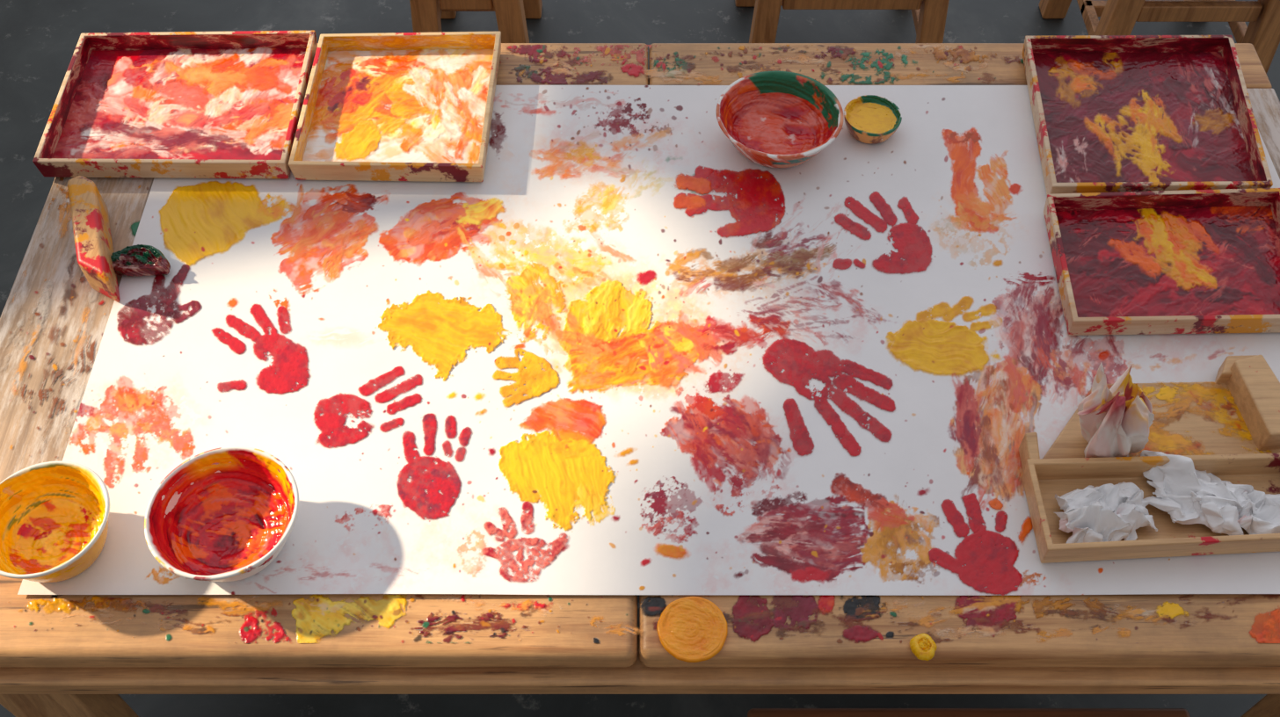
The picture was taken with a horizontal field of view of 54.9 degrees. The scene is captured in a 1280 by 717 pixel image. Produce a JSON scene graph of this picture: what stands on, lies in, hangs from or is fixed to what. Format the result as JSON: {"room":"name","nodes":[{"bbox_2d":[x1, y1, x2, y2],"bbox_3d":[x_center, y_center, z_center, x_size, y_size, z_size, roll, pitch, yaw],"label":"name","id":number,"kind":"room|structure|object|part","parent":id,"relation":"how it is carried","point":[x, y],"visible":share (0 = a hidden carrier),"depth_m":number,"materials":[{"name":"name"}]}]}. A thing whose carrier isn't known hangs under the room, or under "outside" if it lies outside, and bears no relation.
{"room":"art studio","nodes":[
{"label":"art studio","id":0,"kind":"room"},
{"bbox_2d":[0,0,1279,716],"bbox_3d":[0.700,-0.249,2.528,6.600,0.001,7.500,0,54,0],"label":"floor","id":1,"kind":"structure","parent":0,"point":[39,39],"depth_m":2.87,"materials":[{"name":"concrete"}]},
{"bbox_2d":[409,0,542,43],"bbox_3d":[-0.365,-0.908,2.602,0.260,0.660,0.349,0,54,0],"label":"wooden chair","id":2,"kind":"object","parent":1,"relation":"on","point":[511,15],"visible":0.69,"depth_m":2.59,"materials":[{"name":"brown wood"}]},
{"bbox_3d":[-0.458,-0.703,2.650,0.074,0.340,0.074,0,54,0],"label":"leg","id":3,"kind":"part","parent":2,"relation":"part of","materials":[{"name":"brown wood"}]},
{"bbox_3d":[-0.458,-1.015,2.680,0.075,0.660,0.084,0,54,0],"label":"leg","id":4,"kind":"part","parent":2,"relation":"part of","materials":[{"name":"brown wood"}]},
{"bbox_3d":[-0.365,-0.754,2.582,0.110,0.040,0.022,0,54,0],"label":"rail","id":5,"kind":"part","parent":2,"relation":"part of","materials":[{"name":"brown wood"}]},
{"bbox_3d":[-0.273,-0.703,2.650,0.074,0.340,0.074,0,54,0],"label":"leg","id":6,"kind":"part","parent":2,"relation":"part of","materials":[{"name":"brown wood"}]},
{"bbox_3d":[-0.273,-1.015,2.680,0.075,0.660,0.084,0,54,0],"label":"leg","id":7,"kind":"part","parent":2,"relation":"part of","materials":[{"name":"brown wood"}]},
{"bbox_2d":[0,43,1279,716],"bbox_3d":[0.065,0.111,1.890,1.840,0.602,1.099,0,54,0],"label":"wooden table","id":8,"kind":"object","parent":1,"relation":"on","point":[61,656],"visible":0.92,"depth_m":1.39,"materials":[{"name":"brown wood"}]},
{"bbox_3d":[-0.688,0.522,1.627,0.226,0.538,0.085,25,58,17],"label":"leg","id":9,"kind":"part","parent":8,"relation":"part of","materials":[{"name":"brown wood"}]},
{"bbox_2d":[67,175,120,302],"bbox_3d":[-0.746,-0.165,1.683,0.100,0.060,0.188,0,54,0],"label":"wooden block","id":10,"kind":"object","parent":8,"relation":"on","point":[93,243],"depth_m":1.65,"materials":[{"name":"wood"}]},
{"bbox_2d":[17,85,1279,596],"bbox_3d":[0.112,-0.078,1.652,1.636,0.005,0.861,0,54,0],"label":"paper sheet","id":11,"kind":"object","parent":8,"relation":"on","point":[664,454],"visible":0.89,"depth_m":1.60,"materials":[{"name":"paper"}]},
{"bbox_2d":[0,461,109,582],"bbox_3d":[-0.672,0.198,1.407,0.149,0.068,0.149,13,55,10],"label":"bowl","id":12,"kind":"object","parent":11,"relation":"on","point":[54,515],"visible":1,"depth_m":1.42,"materials":[{"name":"yellow paint"}]},
{"bbox_2d":[110,244,170,276],"bbox_3d":[-0.682,-0.135,1.677,0.088,0.027,0.048,0,54,0],"label":"sponge","id":13,"kind":"object","parent":11,"relation":"on","point":[139,260],"visible":0.95,"depth_m":1.67,"materials":[{"name":"red"}]},
{"bbox_2d":[116,264,201,345],"bbox_3d":[-0.642,-0.072,1.648,0.101,0.001,0.139,34,61,22],"label":"handprint","id":14,"kind":"object","parent":11,"relation":"on","point":[135,315],"visible":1,"depth_m":1.64,"materials":[{"name":"paint"}]},
{"bbox_2d":[32,30,317,178],"bbox_3d":[-0.689,-0.384,1.853,0.371,0.035,0.300,0,54,0],"label":"paint tray","id":15,"kind":"object","parent":11,"relation":"on","point":[172,105],"visible":1,"depth_m":1.86,"materials":[{"name":"red paint"}]},
{"bbox_2d":[144,446,299,581],"bbox_3d":[-0.471,0.190,1.412,0.171,0.068,0.171,18,56,13],"label":"bowl","id":16,"kind":"object","parent":11,"relation":"on","point":[223,514],"visible":1,"depth_m":1.43,"materials":[{"name":"red paint"}]},
{"bbox_2d":[211,304,309,393],"bbox_3d":[-0.495,-0.011,1.604,0.121,0.001,0.163,-13,55,-9],"label":"handprint","id":17,"kind":"object","parent":11,"relation":"on","point":[290,361],"visible":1,"depth_m":1.60,"materials":[{"name":"paint"}]},
{"bbox_2d":[313,366,422,448],"bbox_3d":[-0.341,0.063,1.549,0.159,0.001,0.092,-24,57,-17],"label":"handprint","id":18,"kind":"object","parent":11,"relation":"on","point":[330,421],"visible":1,"depth_m":1.55,"materials":[{"name":"paint"}]},
{"bbox_2d":[288,31,501,181],"bbox_3d":[-0.361,-0.385,1.854,0.288,0.035,0.304,0,54,0],"label":"paint tray","id":19,"kind":"object","parent":11,"relation":"on","point":[390,106],"visible":1,"depth_m":1.86,"materials":[{"name":"paint"}]},
{"bbox_2d":[396,413,471,519],"bbox_3d":[-0.252,0.130,1.500,0.089,0.001,0.154,0,54,0],"label":"handprint","id":20,"kind":"object","parent":11,"relation":"on","point":[449,487],"visible":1,"depth_m":1.49,"materials":[{"name":"paint"}]},
{"bbox_2d":[482,501,567,581],"bbox_3d":[-0.140,0.214,1.437,0.105,0.002,0.094,37,62,24],"label":"handprint","id":21,"kind":"object","parent":11,"relation":"on","point":[526,520],"visible":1,"depth_m":1.43,"materials":[{"name":"paint"}]},
{"bbox_2d":[492,348,559,407],"bbox_3d":[-0.150,0.019,1.581,0.085,0.001,0.087,-20,56,-14],"label":"handprint","id":22,"kind":"object","parent":11,"relation":"on","point":[547,380],"visible":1,"depth_m":1.58,"materials":[{"name":"paint"}]},
{"bbox_2d":[673,166,785,237],"bbox_3d":[0.128,-0.226,1.762,0.167,0.001,0.148,0,54,0],"label":"handprint","id":23,"kind":"object","parent":11,"relation":"on","point":[749,207],"visible":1,"depth_m":1.76,"materials":[{"name":"paint"}]},
{"bbox_2d":[715,70,843,168],"bbox_3d":[0.203,-0.341,1.811,0.185,0.055,0.185,-5,54,-4],"label":"bowl","id":24,"kind":"object","parent":11,"relation":"on","point":[774,119],"visible":1,"depth_m":1.83,"materials":[{"name":"red paint"}]},
{"bbox_2d":[762,338,895,456],"bbox_3d":[0.240,0.046,1.562,0.168,0.001,0.185,0,54,0],"label":"handprint","id":25,"kind":"object","parent":11,"relation":"on","point":[799,367],"visible":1,"depth_m":1.57,"materials":[{"name":"paint"}]},
{"bbox_2d":[843,94,901,144],"bbox_3d":[0.345,-0.353,1.835,0.085,0.030,0.085,0,54,0],"label":"paint pot","id":26,"kind":"object","parent":11,"relation":"on","point":[869,119],"visible":1,"depth_m":1.83,"materials":[{"name":"yellow paint"}]},
{"bbox_2d":[832,191,931,274],"bbox_3d":[0.335,-0.178,1.726,0.145,0.001,0.158,0,54,0],"label":"handprint","id":27,"kind":"object","parent":11,"relation":"on","point":[912,243],"visible":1,"depth_m":1.72,"materials":[{"name":"paint"}]},
{"bbox_2d":[928,493,1032,596],"bbox_3d":[0.400,0.214,1.438,0.115,0.002,0.133,17,56,12],"label":"handprint","id":28,"kind":"object","parent":11,"relation":"on","point":[987,557],"visible":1,"depth_m":1.43,"materials":[{"name":"paint"}]},
{"bbox_2d":[1021,35,1272,194],"bbox_3d":[0.752,-0.364,1.838,0.323,0.035,0.350,3,54,2],"label":"paint tray","id":29,"kind":"object","parent":11,"relation":"on","point":[1111,113],"visible":0.97,"depth_m":1.85,"materials":[{"name":"red paint"}]},
{"bbox_2d":[1018,355,1279,563],"bbox_3d":[0.631,0.112,1.482,0.346,0.045,0.281,0,54,0],"label":"tray","id":30,"kind":"object","parent":11,"relation":"on","point":[1229,425],"depth_m":1.48,"materials":[{"name":"brown wood"}]},
{"bbox_2d":[1043,188,1279,335],"bbox_3d":[0.730,-0.134,1.669,0.352,0.035,0.239,0,54,0],"label":"paint tray","id":31,"kind":"object","parent":11,"relation":"on","point":[1191,261],"visible":1,"depth_m":1.68,"materials":[{"name":"red paint"}]},
{"bbox_2d":[656,596,727,662],"bbox_3d":[0.058,0.301,1.372,0.079,0.009,0.078,0,54,0],"label":"lid","id":32,"kind":"object","parent":8,"relation":"on","point":[691,629],"visible":1,"depth_m":1.37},
{"bbox_2d":[909,633,937,661],"bbox_3d":[0.313,0.318,1.357,0.028,0.014,0.030,-24,57,-17],"label":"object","id":33,"kind":"object","parent":8,"relation":"on","point":[923,647],"visible":1,"depth_m":1.35,"materials":[{"name":"yellow paint"}]},
{"bbox_2d":[1054,481,1157,543],"bbox_3d":[0.547,0.173,1.428,0.128,0.044,0.088,0,54,0],"label":"crumpled tissue","id":34,"kind":"object","parent":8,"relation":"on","point":[1109,512],"visible":0.97,"depth_m":1.42,"materials":[{"name":"paper"}]},
{"bbox_2d":[1077,363,1154,458],"bbox_3d":[0.560,0.064,1.444,0.094,0.145,0.073,5,54,4],"label":"paper towel","id":35,"kind":"object","parent":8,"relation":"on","point":[1116,421],"visible":0.98,"depth_m":1.43,"materials":[{"name":"white paper"}]},
{"bbox_2d":[1140,450,1258,535],"bbox_3d":[0.660,0.155,1.441,0.145,0.046,0.091,15,55,11],"label":"crumpled tissue","id":36,"kind":"object","parent":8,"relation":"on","point":[1190,496],"visible":0.99,"depth_m":1.44,"materials":[{"name":"paper"}]},
{"bbox_2d":[1236,489,1279,534],"bbox_3d":[0.739,0.179,1.426,0.115,0.042,0.075,0,54,0],"label":"crumpled tissue","id":37,"kind":"object","parent":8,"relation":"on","point":[1266,520],"visible":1,"depth_m":1.43,"materials":[{"name":"paper"}]},
{"bbox_3d":[0.812,0.522,1.627,0.226,0.538,0.085,-25,58,-17],"label":"leg","id":38,"kind":"part","parent":8,"relation":"part of","materials":[{"name":"brown wood"}]},
{"bbox_2d":[734,0,949,43],"bbox_3d":[0.445,-0.921,2.618,0.430,0.650,0.389,0,54,0],"label":"wooden chair","id":39,"kind":"object","parent":1,"relation":"on","point":[929,17],"visible":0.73,"depth_m":2.59,"materials":[{"name":"brown wood"}]},
{"bbox_3d":[0.265,-1.046,2.710,0.070,0.650,0.079,0,54,0],"label":"leg","id":40,"kind":"part","parent":39,"relation":"part of","materials":[{"name":"brown wood"}]},
{"bbox_3d":[0.265,-0.698,2.652,0.069,0.330,0.069,0,54,0],"label":"leg","id":41,"kind":"part","parent":39,"relation":"part of","materials":[{"name":"brown wood"}]},
{"bbox_3d":[0.445,-0.754,2.582,0.290,0.040,0.022,0,54,0],"label":"rail","id":42,"kind":"part","parent":39,"relation":"part of","materials":[{"name":"brown wood"}]},
{"bbox_3d":[0.620,-0.805,2.768,0.020,0.030,0.240,0,54,0],"label":"rail","id":43,"kind":"part","parent":39,"relation":"part of","materials":[{"name":"brown wood"}]},
{"bbox_3d":[0.625,-0.698,2.652,0.069,0.330,0.069,0,54,0],"label":"leg","id":44,"kind":"part","parent":39,"relation":"part of","materials":[{"name":"brown wood"}]},
{"bbox_2d":[1039,0,1279,73],"bbox_3d":[1.160,-0.889,2.594,0.400,0.650,0.389,0,54,0],"label":"wooden chair","id":45,"kind":"object","parent":1,"relation":"on","point":[1117,17],"visible":0.68,"depth_m":2.56,"materials":[{"name":"brown wood"}]},
{"bbox_3d":[0.998,-1.012,2.684,0.075,0.650,0.084,0,54,0],"label":"leg","id":46,"kind":"part","parent":45,"relation":"part of","materials":[{"name":"brown wood"}]},
{"bbox_3d":[1.000,-0.772,2.744,0.020,0.030,0.230,0,54,0],"label":"rail","id":47,"kind":"part","parent":45,"relation":"part of","materials":[{"name":"brown wood"}]},
{"bbox_3d":[0.998,-0.667,2.630,0.074,0.330,0.074,0,54,0],"label":"leg","id":48,"kind":"part","parent":45,"relation":"part of","materials":[{"name":"brown wood"}]},
{"bbox_3d":[1.160,-0.722,2.558,0.250,0.040,0.022,0,54,0],"label":"rail","id":49,"kind":"part","parent":45,"relation":"part of","materials":[{"name":"brown wood"}]},
{"bbox_3d":[1.320,-0.772,2.744,0.020,0.030,0.230,0,54,0],"label":"rail","id":50,"kind":"part","parent":45,"relation":"part of","materials":[{"name":"brown wood"}]},
{"bbox_3d":[1.323,-0.667,2.630,0.074,0.330,0.074,0,54,0],"label":"leg","id":51,"kind":"part","parent":45,"relation":"part of","materials":[{"name":"brown wood"}]},
{"bbox_2d":[747,708,1190,716],"bbox_3d":[0.430,0.728,1.611,0.579,0.320,0.440,0,54,0],"label":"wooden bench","id":52,"kind":"object","parent":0,"point":[753,712],"depth_m":1.61,"materials":[{"name":"brown wood"}]}
]}

